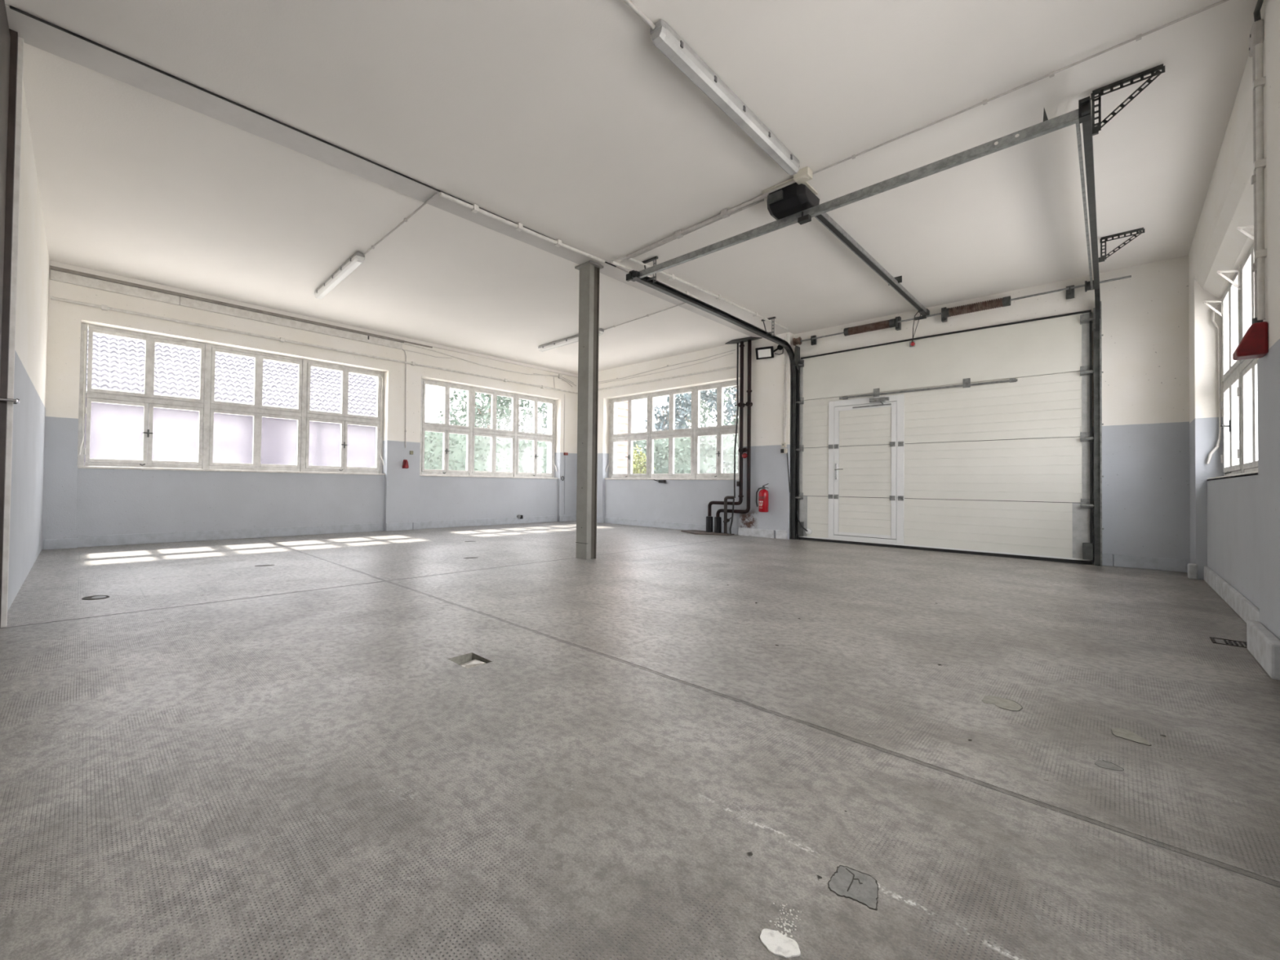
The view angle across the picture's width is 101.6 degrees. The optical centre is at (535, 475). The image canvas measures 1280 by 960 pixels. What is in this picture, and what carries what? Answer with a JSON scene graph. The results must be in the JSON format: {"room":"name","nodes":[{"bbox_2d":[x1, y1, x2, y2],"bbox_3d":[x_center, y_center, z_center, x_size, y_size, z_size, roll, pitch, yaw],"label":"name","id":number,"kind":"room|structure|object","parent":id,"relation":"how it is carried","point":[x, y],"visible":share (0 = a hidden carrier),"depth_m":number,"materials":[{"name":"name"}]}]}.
{"room":"empty garage","nodes":[
{"label":"empty garage","id":0,"kind":"room"},
{"bbox_2d":[7,82,49,611],"bbox_3d":[-4.963,-0.885,4.764,0.459,3.582,4.833,2,-1,-41],"label":"wall","id":1,"kind":"structure","parent":0,"point":[33,261],"depth_m":4.28,"materials":[{"name":"paint"}]},
{"bbox_2d":[0,0,23,628],"bbox_3d":[-2.887,-0.888,2.763,0.127,3.582,0.940,2,-1,-41],"label":"door","id":2,"kind":"structure","parent":1,"relation":"in","point":[11,46],"depth_m":3.07,"materials":[{"name":"silver metal"}]},
{"bbox_2d":[41,266,577,550],"bbox_3d":[-2.974,-0.786,9.435,11.610,3.582,0.468,2,-1,-41],"label":"wall","id":3,"kind":"structure","parent":0,"point":[77,502],"depth_m":8.17,"materials":[{"name":"paint"}]},
{"bbox_2d":[49,269,402,349],"bbox_3d":[-4.263,-2.454,7.968,4.752,0.124,0.031,2,-1,-41],"label":"cable trunking","id":4,"kind":"object","parent":3,"relation":"attached to","point":[58,276],"visible":1,"depth_m":7.50,"materials":[{"name":"grey plastic"}]},
{"bbox_2d":[77,323,385,475],"bbox_3d":[-4.378,-1.006,8.089,4.203,1.908,0.212,2,-1,-41],"label":"window","id":5,"kind":"structure","parent":3,"relation":"in","point":[206,406],"depth_m":7.71,"materials":[{"name":"paint"}]},
{"bbox_2d":[50,265,432,347],"bbox_3d":[-4.021,-2.532,8.173,5.382,0.040,0.045,2,-1,-41],"label":"pipe","id":6,"kind":"object","parent":3,"relation":"attached to","point":[53,268],"depth_m":7.55,"materials":[{"name":"grey metal"}]},
{"bbox_2d":[43,515,576,549],"bbox_3d":[-2.568,0.940,9.508,9.450,0.144,0.094,2,-1,-41],"label":"baseboard","id":7,"kind":"structure","parent":3,"relation":"attached to","point":[180,536],"depth_m":8.09,"materials":[{"name":"grey concrete"}]},
{"bbox_2d":[49,260,577,377],"bbox_3d":[-2.490,-2.541,9.520,9.477,0.058,0.054,2,-1,-41],"label":"trim","id":8,"kind":"structure","parent":3,"relation":"attached to","point":[51,263],"depth_m":8.15,"materials":[{"name":"paint"}]},
{"bbox_2d":[50,296,577,394],"bbox_3d":[-2.503,-2.115,9.508,9.423,0.059,0.059,2,-1,-41],"label":"pipe","id":9,"kind":"object","parent":3,"relation":"attached to","point":[103,307],"visible":0.95,"depth_m":8.08,"materials":[{"name":"white plastic"}]},
{"bbox_2d":[402,348,406,448],"bbox_3d":[-2.453,-1.438,9.562,0.032,1.843,0.122,0,-1,40],"label":"cable","id":10,"kind":"object","parent":3,"relation":"attached to","point":[402,348],"visible":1,"depth_m":9.58,"materials":[{"name":"white plastic"}]},
{"bbox_2d":[402,459,408,468],"bbox_3d":[-2.416,-0.219,9.548,0.106,0.162,0.099,2,-1,-41],"label":"power socket","id":11,"kind":"object","parent":3,"relation":"attached to","point":[405,464],"visible":1,"depth_m":9.52,"materials":[{"name":"red plastic"}]},
{"bbox_2d":[404,349,452,358],"bbox_3d":[-2.065,-2.339,9.917,1.036,0.050,0.009,2,-1,-41],"label":"cable","id":12,"kind":"object","parent":3,"relation":"attached to","point":[404,349],"visible":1,"depth_m":9.91,"materials":[{"name":"white plastic"}]},
{"bbox_2d":[402,342,559,376],"bbox_3d":[-0.963,-2.357,10.879,4.052,0.148,0.026,2,-1,-41],"label":"cable","id":13,"kind":"object","parent":3,"relation":"attached to","point":[402,343],"visible":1,"depth_m":10.60,"materials":[{"name":"white plastic"}]},
{"bbox_2d":[419,377,558,479],"bbox_3d":[-0.913,-0.912,11.152,3.717,1.908,0.212,2,-1,-41],"label":"window","id":14,"kind":"structure","parent":3,"relation":"in","point":[469,430],"depth_m":11.06,"materials":[{"name":"paint"}]},
{"bbox_2d":[516,514,523,519],"bbox_3d":[-0.359,0.917,11.489,0.135,0.093,0.054,2,-1,-41],"label":"socket","id":15,"kind":"object","parent":3,"relation":"attached to","point":[521,517],"visible":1,"depth_m":11.48,"materials":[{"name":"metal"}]},
{"bbox_2d":[533,373,576,388],"bbox_3d":[0.469,-2.237,12.145,1.396,0.361,0.040,2,-1,-41],"label":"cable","id":16,"kind":"object","parent":3,"relation":"attached to","point":[560,376],"visible":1,"depth_m":12.24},
{"bbox_2d":[564,478,564,514],"bbox_3d":[0.692,0.213,12.346,0.023,1.413,0.014,2,-1,-41],"label":"cable","id":17,"kind":"object","parent":3,"relation":"attached to","point":[564,478],"visible":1,"depth_m":12.34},
{"bbox_2d":[564,395,564,424],"bbox_3d":[0.681,-1.259,12.342,0.009,1.404,0.009,2,-1,-41],"label":"cable","id":18,"kind":"object","parent":3,"relation":"attached to","point":[564,395],"visible":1,"depth_m":12.34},
{"bbox_2d":[4,0,1265,374],"bbox_3d":[0.296,-2.733,5.797,11.610,0.288,10.440,2,-1,-41],"label":"ceiling","id":19,"kind":"structure","parent":0,"point":[566,121],"depth_m":4.11,"materials":[{"name":"paint"}]},
{"bbox_2d":[314,251,364,298],"bbox_3d":[-2.574,-2.561,6.659,0.130,0.106,1.676,1,-1,-39],"label":"ceiling lamp","id":20,"kind":"object","parent":19,"relation":"attached to","point":[357,259],"visible":1,"depth_m":6.47,"materials":[{"name":"white plastic"}]},
{"bbox_2d":[4,4,776,337],"bbox_3d":[0.510,-2.607,6.088,9.537,0.076,0.342,2,-1,-41],"label":"steel beam","id":21,"kind":"structure","parent":19,"relation":"attached to","point":[36,32],"depth_m":3.84,"materials":[{"name":"grey metal"}]},
{"bbox_2d":[439,191,604,262],"bbox_3d":[-0.038,-2.562,5.409,2.180,0.054,0.057,2,-1,-39],"label":"conduit","id":22,"kind":"object","parent":21,"relation":"attached to","point":[474,208],"visible":1,"depth_m":5.27,"materials":[{"name":"white plastic"}]},
{"bbox_2d":[363,191,438,255],"bbox_3d":[-1.455,-2.591,5.366,0.027,0.027,1.710,2,-1,-41],"label":"conduit","id":23,"kind":"object","parent":19,"relation":"attached to","point":[437,193],"visible":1,"depth_m":5.24,"materials":[{"name":"white plastic"}]},
{"bbox_2d":[537,334,578,351],"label":"ceiling lamp","id":24,"kind":"object","parent":19,"relation":"attached to","point":[563,342],"depth_m":9.57,"materials":[{"name":"white plastic"}]},
{"bbox_2d":[599,328,604,335],"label":"ceiling lamp","id":25,"kind":"object","parent":19,"relation":"attached to","point":[601,332],"depth_m":8.82,"materials":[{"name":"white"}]},
{"bbox_2d":[622,0,655,29],"bbox_3d":[0.176,-2.612,2.531,1.350,0.038,0.038,2,-1,-41],"label":"conduit","id":26,"kind":"object","parent":19,"relation":"attached to","point":[628,2],"visible":1,"depth_m":2.88,"materials":[{"name":"white plastic"}]},
{"bbox_2d":[603,302,686,330],"bbox_3d":[1.727,-2.506,8.070,0.037,0.027,1.879,1,-1,-37],"label":"conduit","id":27,"kind":"object","parent":19,"relation":"attached to","point":[647,315],"visible":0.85,"depth_m":8.04,"materials":[{"name":"white plastic"}]},
{"bbox_2d":[641,256,657,283],"bbox_3d":[1.353,-2.421,6.107,0.045,0.296,0.216,2,-1,-41],"label":"hanger","id":28,"kind":"object","parent":19,"relation":"attached to","point":[655,258],"visible":0.75,"depth_m":6.06,"materials":[{"name":"metal"}]},
{"bbox_2d":[610,261,697,299],"bbox_3d":[1.592,-2.529,6.703,1.801,0.054,0.056,2,-1,-40],"label":"conduit","id":29,"kind":"object","parent":19,"relation":"attached to","point":[619,264],"visible":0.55,"depth_m":6.55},
{"bbox_2d":[610,198,764,261],"bbox_3d":[1.528,-2.549,5.448,0.135,0.023,1.805,2,-1,-41],"label":"conduit","id":30,"kind":"object","parent":19,"relation":"attached to","point":[762,200],"visible":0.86,"depth_m":5.29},
{"bbox_2d":[627,257,787,329],"bbox_3d":[2.660,-2.505,7.315,4.070,0.054,0.070,2,-1,-40],"label":"conduit","id":31,"kind":"object","parent":19,"relation":"attached to","point":[671,277],"visible":0.94,"depth_m":7.04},
{"bbox_2d":[626,180,795,258],"bbox_3d":[1.677,-2.551,5.215,0.063,0.059,1.984,1,-1,-38],"label":"conduit","id":32,"kind":"object","parent":19,"relation":"attached to","point":[725,213],"visible":0.8,"depth_m":5.14,"materials":[{"name":"white plastic"}]},
{"bbox_2d":[649,18,799,175],"bbox_3d":[1.418,-2.554,3.611,1.944,0.106,0.105,2,-1,-41],"label":"ceiling lamp","id":33,"kind":"object","parent":19,"relation":"attached to","point":[664,37],"visible":1,"depth_m":3.40,"materials":[{"name":"grey plastic"}]},
{"bbox_2d":[724,336,761,344],"bbox_3d":[3.769,-2.473,9.396,0.243,0.018,0.648,2,-1,-41],"label":"plate","id":34,"kind":"object","parent":19,"relation":"attached to","point":[744,340],"visible":1,"depth_m":9.34,"materials":[{"name":"grey metal"}]},
{"bbox_2d":[761,316,775,336],"bbox_3d":[3.706,-2.358,8.187,0.045,0.296,0.216,2,-1,-41],"label":"hanger","id":35,"kind":"object","parent":19,"relation":"attached to","point":[772,317],"visible":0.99,"depth_m":8.14,"materials":[{"name":"metal"}]},
{"bbox_2d":[793,166,813,184],"bbox_3d":[2.268,-2.546,4.363,0.108,0.075,0.117,2,-1,-41],"label":"junction box","id":36,"kind":"object","parent":19,"relation":"attached to","point":[806,174],"visible":0.93,"depth_m":4.33,"materials":[{"name":"beige plastic"}]},
{"bbox_2d":[761,177,929,342],"bbox_3d":[3.931,-2.285,6.103,4.770,0.501,0.360,2,-1,-41],"label":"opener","id":37,"kind":"object","parent":19,"relation":"attached to","point":[791,199],"visible":0.81,"depth_m":4.73,"materials":[{"name":"black plastic"}]},
{"bbox_2d":[910,311,918,346],"bbox_3d":[5.489,-2.126,7.447,0.054,0.489,0.103,2,-1,-41],"label":"cord","id":38,"kind":"object","parent":37,"relation":"hanging from","point":[913,343],"visible":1,"depth_m":7.45,"materials":[{"name":"red plastic"}]},
{"bbox_2d":[813,0,1228,173],"bbox_3d":[3.061,-2.561,3.545,0.030,0.022,2.232,2,-1,-41],"label":"conduit","id":39,"kind":"object","parent":19,"relation":"attached to","point":[1139,37],"visible":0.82,"depth_m":3.30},
{"bbox_2d":[1098,227,1144,262],"bbox_3d":[6.079,-2.392,5.352,0.066,0.252,0.335,2,-1,-41],"label":"wall bracket","id":40,"kind":"object","parent":19,"relation":"attached to","point":[1139,231],"visible":0.98,"depth_m":5.35,"materials":[{"name":"black metal"}]},
{"bbox_2d":[1090,63,1164,135],"bbox_3d":[3.840,-2.435,3.360,0.066,0.288,0.344,2,-1,-41],"label":"wall bracket","id":41,"kind":"object","parent":19,"relation":"attached to","point":[1154,71],"visible":0.97,"depth_m":3.36,"materials":[{"name":"black metal"}]},
{"bbox_2d":[0,520,1279,959],"bbox_3d":[0.245,0.992,5.740,11.610,0.001,10.440,2,-1,-41],"label":"floor","id":42,"kind":"structure","parent":0,"point":[216,755],"depth_m":1.72,"materials":[{"name":"concrete"}]},
{"bbox_2d":[81,595,109,599],"bbox_3d":[-3.302,0.913,3.856,0.159,0.003,0.176,2,-1,-41],"label":"drain cover","id":43,"kind":"object","parent":42,"relation":"on","point":[95,597],"depth_m":3.84,"materials":[{"name":"grey metal"}]},
{"bbox_2d":[448,652,492,668],"bbox_3d":[-0.336,0.963,2.607,0.153,0.054,0.180,2,-1,-41],"label":"pit","id":44,"kind":"object","parent":42,"relation":"in","point":[470,660],"visible":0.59,"depth_m":2.66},
{"bbox_2d":[574,260,603,559],"bbox_3d":[0.629,-0.781,6.277,0.243,3.573,0.252,2,-1,-41],"label":"steel column","id":45,"kind":"structure","parent":42,"relation":"on","point":[588,285],"depth_m":6.22,"materials":[{"name":"grey metal"}]},
{"bbox_2d":[680,529,733,535],"bbox_3d":[3.171,1.081,9.709,0.586,0.020,0.942,1,-1,-36],"label":"floor plate","id":46,"kind":"object","parent":42,"relation":"on","point":[691,531],"visible":1,"depth_m":9.64,"materials":[{"name":"metal"}]},
{"bbox_2d":[706,515,712,532],"bbox_3d":[3.324,0.932,9.843,0.124,0.310,0.126,2,-1,-41],"label":"pipe sleeve","id":47,"kind":"object","parent":46,"relation":"on","point":[708,518],"visible":0.82,"depth_m":9.79,"materials":[{"name":"black plastic"}]},
{"bbox_2d":[714,516,721,533],"bbox_3d":[3.437,0.932,9.715,0.124,0.310,0.126,2,-1,-41],"label":"pipe sleeve","id":48,"kind":"object","parent":46,"relation":"on","point":[717,520],"visible":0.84,"depth_m":9.66,"materials":[{"name":"black plastic"}]},
{"bbox_2d":[723,495,734,533],"bbox_3d":[3.565,0.734,9.504,0.192,0.721,0.079,0,-1,23],"label":"pipe","id":49,"kind":"object","parent":46,"relation":"on","point":[726,498],"visible":0.92,"depth_m":9.50,"materials":[{"name":"black metal"}]},
{"bbox_2d":[729,498,734,533],"bbox_3d":[3.610,0.756,9.460,0.062,0.680,0.085,2,-1,-41],"label":"hose","id":50,"kind":"object","parent":46,"relation":"on","point":[733,503],"visible":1,"depth_m":9.43,"materials":[{"name":"black rubber"}]},
{"bbox_2d":[760,902,801,958],"bbox_3d":[0.504,0.921,1.044,0.072,0.003,0.144,0,-1,36],"label":"plaster splash","id":51,"kind":"object","parent":42,"relation":"on","point":[778,944],"visible":1,"depth_m":1.01,"materials":[{"name":"white paint"}]},
{"bbox_2d":[827,865,878,910],"bbox_3d":[0.720,0.927,1.165,0.095,0.002,0.113,0,-1,36],"label":"floor patch","id":52,"kind":"object","parent":42,"relation":"on","point":[861,887],"depth_m":1.16,"materials":[{"name":"grey concrete"}]},
{"bbox_2d":[981,695,1022,711],"bbox_3d":[1.968,0.959,2.168,0.146,0.002,0.126,2,-1,-41],"label":"floor patch","id":53,"kind":"object","parent":42,"relation":"on","point":[1005,704],"depth_m":2.17,"materials":[{"name":"grey concrete"}]},
{"bbox_2d":[1094,760,1124,770],"bbox_3d":[1.879,0.950,1.685,0.068,0.002,0.064,2,-1,-41],"label":"floor patch","id":54,"kind":"object","parent":42,"relation":"on","point":[1101,763],"depth_m":1.69,"materials":[{"name":"grey concrete"}]},
{"bbox_2d":[1111,727,1151,746],"bbox_3d":[2.192,0.958,1.894,0.125,0.002,0.096,2,-1,-41],"label":"floor patch","id":55,"kind":"object","parent":42,"relation":"on","point":[1125,734],"depth_m":1.89,"materials":[{"name":"grey concrete"}]},
{"bbox_2d":[1209,636,1246,648],"bbox_3d":[4.194,1.002,3.057,0.184,0.003,0.216,2,-1,-41],"label":"floor grate","id":56,"kind":"object","parent":42,"relation":"on","point":[1212,639],"visible":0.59,"depth_m":3.08,"materials":[{"name":"grey metal"}]},
{"bbox_2d":[596,332,794,539],"bbox_3d":[2.878,-0.684,10.927,0.504,3.582,5.049,2,-1,-41],"label":"wall","id":57,"kind":"structure","parent":0,"point":[680,501],"depth_m":9.94,"materials":[{"name":"paint"}]},
{"bbox_2d":[653,479,666,482],"bbox_3d":[2.617,0.115,10.892,0.045,0.069,0.290,2,-1,-41],"label":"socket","id":58,"kind":"object","parent":57,"relation":"attached to","point":[659,481],"visible":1,"depth_m":10.82,"materials":[{"name":"black plastic"}]},
{"bbox_2d":[599,352,733,383],"bbox_3d":[2.419,-2.236,11.097,0.009,0.135,3.871,2,-1,-41],"label":"cable","id":59,"kind":"object","parent":57,"relation":"attached to","point":[732,353],"visible":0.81,"depth_m":10.74,"materials":[{"name":"white plastic"}]},
{"bbox_2d":[596,516,737,534],"bbox_3d":[2.389,1.031,11.089,0.088,0.144,4.095,2,-1,-41],"label":"baseboard","id":60,"kind":"structure","parent":57,"relation":"attached to","point":[677,526],"depth_m":10.85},
{"bbox_2d":[599,349,735,382],"bbox_3d":[2.435,-2.281,11.081,0.019,0.157,3.916,2,-1,-41],"label":"cable","id":61,"kind":"object","parent":57,"relation":"attached to","point":[734,349],"visible":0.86,"depth_m":10.70,"materials":[{"name":"white plastic"}]},
{"bbox_2d":[598,365,737,391],"bbox_3d":[2.395,-2.029,11.093,0.040,0.049,4.077,2,-1,-41],"label":"pipe","id":62,"kind":"object","parent":57,"relation":"attached to","point":[733,366],"visible":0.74,"depth_m":10.61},
{"bbox_2d":[604,379,739,479],"bbox_3d":[2.802,-0.866,10.890,0.225,1.908,3.330,2,-1,-41],"label":"window","id":63,"kind":"structure","parent":57,"relation":"in","point":[695,432],"depth_m":10.86,"materials":[{"name":"paint"}]},
{"bbox_2d":[707,341,744,515],"bbox_3d":[3.566,-0.848,9.646,0.095,3.240,0.689,2,-1,-41],"label":"pipe","id":64,"kind":"object","parent":57,"relation":"attached to","point":[740,495],"visible":0.94,"depth_m":9.41,"materials":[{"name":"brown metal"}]},
{"bbox_2d":[738,447,746,453],"bbox_3d":[3.762,-0.458,9.377,0.135,0.104,0.117,2,-1,-41],"label":"valve","id":65,"kind":"object","parent":64,"relation":"attached to","point":[741,450],"visible":1,"depth_m":9.34,"materials":[{"name":"black metal"}]},
{"bbox_2d":[715,339,751,516],"bbox_3d":[3.670,-0.821,9.528,0.095,3.294,0.662,2,-1,-41],"label":"pipe","id":66,"kind":"object","parent":57,"relation":"attached to","point":[749,341],"visible":1,"depth_m":9.30,"materials":[{"name":"brown metal"}]},
{"bbox_2d":[734,401,752,407],"bbox_3d":[3.816,-1.298,9.409,0.126,0.090,0.324,2,-1,-41],"label":"clamp","id":67,"kind":"object","parent":66,"relation":"attached to","point":[748,403],"visible":1,"depth_m":9.37,"materials":[{"name":"black metal"}]},
{"bbox_2d":[742,453,746,457],"bbox_3d":[3.796,-0.363,9.322,0.072,0.099,0.099,2,-1,-41],"label":"wheel","id":68,"kind":"object","parent":66,"relation":"attached to","point":[744,455],"visible":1,"depth_m":9.30,"materials":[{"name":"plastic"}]},
{"bbox_2d":[733,342,738,497],"bbox_3d":[3.703,-1.028,9.489,0.077,2.881,0.052,1,-1,-15],"label":"pipe","id":69,"kind":"object","parent":57,"relation":"attached to","point":[737,375],"visible":1,"depth_m":9.47,"materials":[{"name":"black metal"}]},
{"bbox_2d":[755,483,768,511],"bbox_3d":[4.015,0.388,9.063,0.205,0.504,0.176,1,-1,-4],"label":"fire extinguisher","id":70,"kind":"object","parent":57,"relation":"attached to","point":[763,497],"visible":1,"depth_m":9.00,"materials":[{"name":"red metal"}]},
{"bbox_2d":[737,527,787,539],"bbox_3d":[4.032,1.022,9.166,0.032,0.148,0.873,2,-1,-41],"label":"baseboard","id":71,"kind":"structure","parent":57,"relation":"attached to","point":[780,534],"depth_m":9.14,"materials":[{"name":"grey tile"}]},
{"bbox_2d":[755,344,783,359],"bbox_3d":[4.115,-2.188,9.051,0.450,0.221,0.138,0,-1,32],"label":"floodlight","id":72,"kind":"object","parent":57,"relation":"attached to","point":[762,353],"visible":0.9,"depth_m":9.06,"materials":[{"name":"black plastic"}]},
{"bbox_2d":[780,448,787,453],"bbox_3d":[4.293,-0.428,8.897,0.054,0.086,0.099,2,-1,-41],"label":"switch box","id":73,"kind":"object","parent":57,"relation":"attached to","point":[783,451],"visible":1,"depth_m":8.88,"materials":[{"name":"beige plastic"}]},
{"bbox_2d":[781,442,786,447],"bbox_3d":[4.296,-0.530,8.900,0.050,0.081,0.072,2,-1,-41],"label":"switch box","id":74,"kind":"object","parent":57,"relation":"attached to","point":[783,444],"visible":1,"depth_m":8.88,"materials":[{"name":"beige plastic"}]},
{"bbox_2d":[783,337,785,442],"bbox_3d":[4.316,-1.497,8.924,0.018,1.836,0.022,2,-1,-41],"label":"conduit","id":75,"kind":"object","parent":57,"relation":"attached to","point":[784,337],"visible":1,"depth_m":8.92,"materials":[{"name":"white plastic"}]},
{"bbox_2d":[784,333,787,442],"bbox_3d":[4.331,-1.519,8.908,0.018,1.881,0.040,2,-1,-41],"label":"conduit","id":76,"kind":"object","parent":57,"relation":"attached to","point":[786,334],"visible":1,"depth_m":8.89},
{"bbox_2d":[786,452,790,492],"bbox_3d":[4.355,-0.057,8.862,0.070,0.686,0.027,1,-1,-15],"label":"cable","id":77,"kind":"object","parent":57,"relation":"attached to","point":[787,452],"visible":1,"depth_m":8.85,"materials":[{"name":"grey plastic"}]},
{"bbox_2d":[794,255,1190,572],"bbox_3d":[6.225,-0.695,7.291,0.306,3.582,4.833,2,-1,-41],"label":"wall","id":78,"kind":"structure","parent":0,"point":[1146,479],"depth_m":6.08,"materials":[{"name":"paint"}]},
{"bbox_2d":[629,270,799,539],"bbox_3d":[2.812,-0.632,7.426,4.626,3.368,0.117,2,-1,-41],"label":"door track","id":79,"kind":"object","parent":78,"relation":"attached to","point":[794,357],"visible":1,"depth_m":8.85,"materials":[{"name":"black metal"}]},
{"bbox_2d":[626,96,1090,281],"bbox_3d":[2.307,-2.359,4.643,0.112,0.225,3.672,2,-1,-41],"label":"bar","id":80,"kind":"object","parent":79,"relation":"attached to","point":[1046,126],"visible":0.98,"depth_m":4.08,"materials":[{"name":"metal"}]},
{"bbox_2d":[795,309,1095,564],"bbox_3d":[5.682,-0.483,7.606,0.128,3.153,3.604,2,-1,-41],"label":"door","id":81,"kind":"structure","parent":78,"relation":"in","point":[975,441],"depth_m":7.29,"materials":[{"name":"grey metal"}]},
{"bbox_2d":[792,275,1131,346],"bbox_3d":[5.763,-2.323,7.500,0.176,0.189,3.825,2,-1,-41],"label":"shaft","id":82,"kind":"object","parent":78,"relation":"attached to","point":[895,322],"visible":0.98,"depth_m":7.25,"materials":[{"name":"metal"}]},
{"bbox_2d":[1075,97,1103,566],"bbox_3d":[5.154,-0.641,4.777,4.626,3.368,0.118,2,-1,-41],"label":"door track","id":83,"kind":"object","parent":78,"relation":"attached to","point":[1086,126],"visible":1,"depth_m":6.19,"materials":[{"name":"metal"}]},
{"bbox_2d":[1102,553,1186,572],"bbox_3d":[7.079,1.014,6.015,0.036,0.148,0.666,2,-1,-41],"label":"baseboard","id":84,"kind":"structure","parent":78,"relation":"attached to","point":[1122,561],"depth_m":5.99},
{"bbox_2d":[1188,0,1279,639],"bbox_3d":[3.451,-0.813,2.033,11.430,3.582,0.450,2,-1,-41],"label":"wall","id":85,"kind":"structure","parent":0,"point":[1235,522],"depth_m":3.83,"materials":[{"name":"paint"}]},
{"bbox_2d":[1203,225,1257,480],"bbox_3d":[5.637,-0.932,4.063,3.600,1.908,0.209,2,-1,-41],"label":"window","id":86,"kind":"structure","parent":85,"relation":"in","point":[1239,405],"depth_m":4.50,"materials":[{"name":"glass"}]},
{"bbox_2d":[1187,563,1279,679],"bbox_3d":[5.269,0.946,3.919,4.446,0.171,0.122,2,-1,-41],"label":"baseboard","id":87,"kind":"structure","parent":85,"relation":"attached to","point":[1262,644],"depth_m":2.93,"materials":[{"name":"grey concrete"}]},
{"bbox_2d":[1232,317,1268,359],"bbox_3d":[3.948,-0.760,2.842,0.144,0.212,0.104,2,-1,-41],"label":"power socket","id":88,"kind":"object","parent":85,"relation":"attached to","point":[1254,344],"visible":0.98,"depth_m":2.79,"materials":[{"name":"red plastic"}]},
{"bbox_2d":[1250,49,1257,317],"bbox_3d":[4.023,-1.639,2.866,0.038,1.530,0.038,2,-1,-41],"label":"conduit","id":89,"kind":"object","parent":85,"relation":"attached to","point":[1253,180],"visible":0.33,"depth_m":2.87,"materials":[{"name":"white plastic"}]},
{"bbox_2d":[1248,0,1263,57],"bbox_3d":[3.885,-2.487,2.748,0.540,0.195,0.038,2,-1,-41],"label":"junction box","id":90,"kind":"object","parent":85,"relation":"attached to","point":[1255,37],"visible":0.96,"depth_m":2.83,"materials":[{"name":"grey plastic"}]},
{"bbox_2d":[1253,42,1266,320],"bbox_3d":[3.962,-1.609,2.812,0.038,1.521,0.038,2,-1,-41],"label":"conduit","id":91,"kind":"object","parent":85,"relation":"attached to","point":[1259,83],"visible":1,"depth_m":2.81,"materials":[{"name":"white plastic"}]},
{"label":"outside","id":92,"kind":"structure","parent":0,"visible":0},
{"label":"ground","id":93,"kind":"structure","parent":92,"visible":0},
{"bbox_2d":[84,328,376,470],"bbox_3d":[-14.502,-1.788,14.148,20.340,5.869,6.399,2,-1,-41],"label":"window panes","id":94,"kind":"structure","parent":93,"relation":"on","point":[116,430],"depth_m":15.39,"materials":[{"name":"glass"}]},
{"bbox_2d":[424,431,546,475],"bbox_3d":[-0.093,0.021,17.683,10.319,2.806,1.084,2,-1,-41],"label":"window panes","id":95,"kind":"object","parent":93,"relation":"on","point":[433,440],"visible":0.15,"depth_m":15.78,"materials":[{"name":"clear glass"}]},
{"bbox_2d":[430,389,547,433],"bbox_3d":[-1.637,-1.929,20.464,4.997,6.698,3.934,2,-1,-41],"label":"tree","id":96,"kind":"object","parent":93,"relation":"on","point":[504,406],"visible":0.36,"depth_m":20.04,"materials":[{"name":"green plant"}]},
{"bbox_2d":[526,404,547,434],"bbox_3d":[1.607,-3.162,24.663,4.075,9.381,5.327,2,-1,-41],"label":"tree","id":97,"kind":"object","parent":93,"relation":"on","point":[540,427],"visible":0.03,"depth_m":25.01,"materials":[{"name":"green plant"}]},
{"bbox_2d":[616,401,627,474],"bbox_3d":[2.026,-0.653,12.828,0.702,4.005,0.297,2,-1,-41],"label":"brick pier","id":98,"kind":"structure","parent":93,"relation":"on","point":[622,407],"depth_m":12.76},
{"bbox_2d":[632,444,655,473],"bbox_3d":[2.995,0.220,15.890,1.207,2.387,1.243,2,-1,-41],"label":"shrub","id":99,"kind":"object","parent":93,"relation":"on","point":[639,466],"visible":0.38,"depth_m":15.70,"materials":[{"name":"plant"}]},
{"bbox_2d":[641,392,691,431],"bbox_3d":[5.143,-0.931,19.635,2.117,4.861,2.294,1,-1,-22],"label":"tree","id":100,"kind":"object","parent":93,"relation":"on","point":[663,421],"visible":0.23,"depth_m":19.37,"materials":[{"name":"green plant"}]},
{"bbox_2d":[632,434,737,473],"bbox_3d":[5.432,0.012,15.318,1.122,2.911,7.060,2,-1,-41],"label":"hedge","id":101,"kind":"object","parent":93,"relation":"on","point":[708,444],"visible":0.16,"depth_m":15.64,"materials":[{"name":"green plant"}]},
{"bbox_2d":[666,386,735,428],"bbox_3d":[7.532,-2.236,24.210,3.915,7.673,4.016,2,-1,-41],"label":"tree","id":102,"kind":"object","parent":93,"relation":"on","point":[703,414],"visible":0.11,"depth_m":24.23,"materials":[{"name":"green plant"}]},
{"bbox_2d":[700,386,738,426],"bbox_3d":[7.902,-2.261,20.384,3.365,7.613,3.519,2,-1,-41],"label":"tree","id":103,"kind":"object","parent":93,"relation":"on","point":[709,398],"visible":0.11,"depth_m":20.33,"materials":[{"name":"green plant"}]},
{"bbox_2d":[728,405,738,424],"bbox_3d":[7.618,-1.905,16.300,2.757,6.772,3.079,2,-1,-41],"label":"tree","id":104,"kind":"object","parent":93,"relation":"on","point":[734,418],"visible":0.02,"depth_m":17.25,"materials":[{"name":"green plant"}]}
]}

